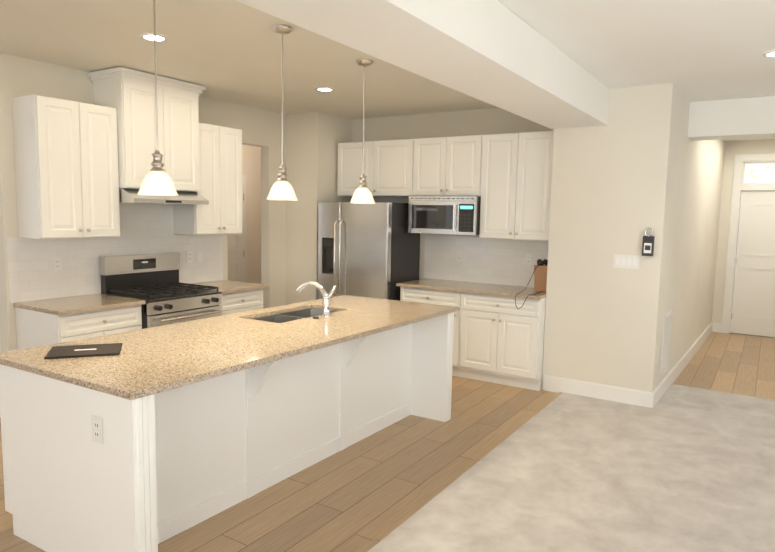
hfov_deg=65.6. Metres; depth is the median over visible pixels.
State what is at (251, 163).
wall
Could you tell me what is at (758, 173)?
transom
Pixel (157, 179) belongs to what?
pendant light
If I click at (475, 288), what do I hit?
countertop
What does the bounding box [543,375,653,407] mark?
baseboard
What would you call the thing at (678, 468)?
floor carpet
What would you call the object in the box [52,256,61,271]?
outlet
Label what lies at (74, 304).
countertop
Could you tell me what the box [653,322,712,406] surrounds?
baseboard
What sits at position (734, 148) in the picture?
wall
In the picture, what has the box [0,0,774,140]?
ceiling
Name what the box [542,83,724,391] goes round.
wall
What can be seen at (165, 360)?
island countertop
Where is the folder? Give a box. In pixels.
[44,343,121,358]
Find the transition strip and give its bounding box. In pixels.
[359,383,774,551]
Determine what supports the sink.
in the island countertop at (165, 360)
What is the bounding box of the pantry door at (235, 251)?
[227,181,243,281]
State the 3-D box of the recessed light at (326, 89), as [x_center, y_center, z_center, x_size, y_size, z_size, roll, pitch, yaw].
[-0.569,-1.688,5.444,0.170,0.008,0.170,5,7,32]
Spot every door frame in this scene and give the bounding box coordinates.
[242,175,246,281]
[721,153,774,333]
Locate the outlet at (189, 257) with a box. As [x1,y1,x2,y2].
[186,251,192,262]
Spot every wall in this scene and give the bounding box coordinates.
[0,53,285,352]
[242,144,260,283]
[286,111,351,304]
[351,108,553,287]
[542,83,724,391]
[712,139,774,324]
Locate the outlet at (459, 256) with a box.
[456,251,462,261]
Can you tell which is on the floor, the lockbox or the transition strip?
the transition strip
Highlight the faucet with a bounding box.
[296,281,335,316]
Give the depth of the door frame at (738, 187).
8.56 m
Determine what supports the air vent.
in the wall at (631, 171)
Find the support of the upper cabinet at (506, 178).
attached to the wall at (494, 261)
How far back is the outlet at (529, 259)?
6.15 m
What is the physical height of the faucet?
0.238 m
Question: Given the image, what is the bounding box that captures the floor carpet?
[368,384,774,551]
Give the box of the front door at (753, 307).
[730,191,774,336]
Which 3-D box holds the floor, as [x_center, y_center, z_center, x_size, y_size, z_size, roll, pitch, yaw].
[0.462,1.307,3.902,16.500,0.100,17.000,5,7,32]
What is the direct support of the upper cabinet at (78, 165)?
attached to the wall at (27, 273)
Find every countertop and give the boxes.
[0,295,458,404]
[14,280,267,315]
[396,278,545,299]
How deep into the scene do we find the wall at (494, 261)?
6.50 m
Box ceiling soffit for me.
[687,96,774,140]
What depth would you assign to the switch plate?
5.22 m
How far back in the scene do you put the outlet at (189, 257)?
5.90 m
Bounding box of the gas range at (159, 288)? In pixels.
[100,252,221,328]
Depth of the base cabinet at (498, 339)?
5.81 m
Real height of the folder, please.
0.011 m
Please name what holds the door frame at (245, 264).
attached to the wall at (251, 163)
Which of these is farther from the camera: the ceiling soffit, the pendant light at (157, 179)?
the ceiling soffit
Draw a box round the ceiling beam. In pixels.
[236,0,608,128]
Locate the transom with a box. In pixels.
[742,162,774,184]
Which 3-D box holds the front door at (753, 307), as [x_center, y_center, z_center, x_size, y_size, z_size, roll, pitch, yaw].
[5.370,-0.163,8.416,0.876,2.038,0.055,5,7,32]
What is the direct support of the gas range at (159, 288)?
on the floor
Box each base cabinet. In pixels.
[15,289,262,349]
[400,287,545,390]
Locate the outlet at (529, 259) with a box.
[526,254,532,264]
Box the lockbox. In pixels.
[642,227,654,255]
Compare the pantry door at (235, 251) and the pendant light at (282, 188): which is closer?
the pendant light at (282, 188)
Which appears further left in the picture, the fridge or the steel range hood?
the steel range hood
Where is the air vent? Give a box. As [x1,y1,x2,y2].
[660,310,671,376]
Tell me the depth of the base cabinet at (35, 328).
4.54 m
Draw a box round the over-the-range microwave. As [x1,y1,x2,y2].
[408,196,480,234]
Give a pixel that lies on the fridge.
(369, 250)
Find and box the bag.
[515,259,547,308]
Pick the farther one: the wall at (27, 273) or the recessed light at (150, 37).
the wall at (27, 273)
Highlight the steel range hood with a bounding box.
[119,189,208,204]
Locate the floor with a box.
[0,332,774,551]
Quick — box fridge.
[318,202,419,300]
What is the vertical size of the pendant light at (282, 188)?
1.034 m
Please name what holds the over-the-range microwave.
attached to the upper cabinet at (441, 166)
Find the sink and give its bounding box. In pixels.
[256,305,335,320]
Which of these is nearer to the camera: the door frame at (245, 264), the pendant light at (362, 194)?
the pendant light at (362, 194)
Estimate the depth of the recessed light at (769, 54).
4.00 m
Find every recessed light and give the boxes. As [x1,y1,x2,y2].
[140,33,167,41]
[315,87,333,91]
[763,50,774,56]
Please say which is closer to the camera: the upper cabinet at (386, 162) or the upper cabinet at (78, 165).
the upper cabinet at (78, 165)
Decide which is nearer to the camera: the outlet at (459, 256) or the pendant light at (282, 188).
the pendant light at (282, 188)
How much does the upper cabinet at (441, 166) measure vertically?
0.610 m
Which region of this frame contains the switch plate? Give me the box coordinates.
[613,254,639,268]
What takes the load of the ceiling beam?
attached to the ceiling
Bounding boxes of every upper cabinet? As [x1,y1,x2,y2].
[12,67,242,238]
[337,139,412,196]
[409,135,480,196]
[479,131,553,240]
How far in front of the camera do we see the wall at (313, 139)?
6.90 m
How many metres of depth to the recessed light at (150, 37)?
3.88 m
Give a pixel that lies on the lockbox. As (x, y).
(648, 246)
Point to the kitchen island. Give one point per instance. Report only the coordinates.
(148, 439)
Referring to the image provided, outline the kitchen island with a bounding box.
[0,313,453,551]
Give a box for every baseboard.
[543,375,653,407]
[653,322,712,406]
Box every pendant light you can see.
[138,0,178,195]
[266,25,296,199]
[350,59,374,203]

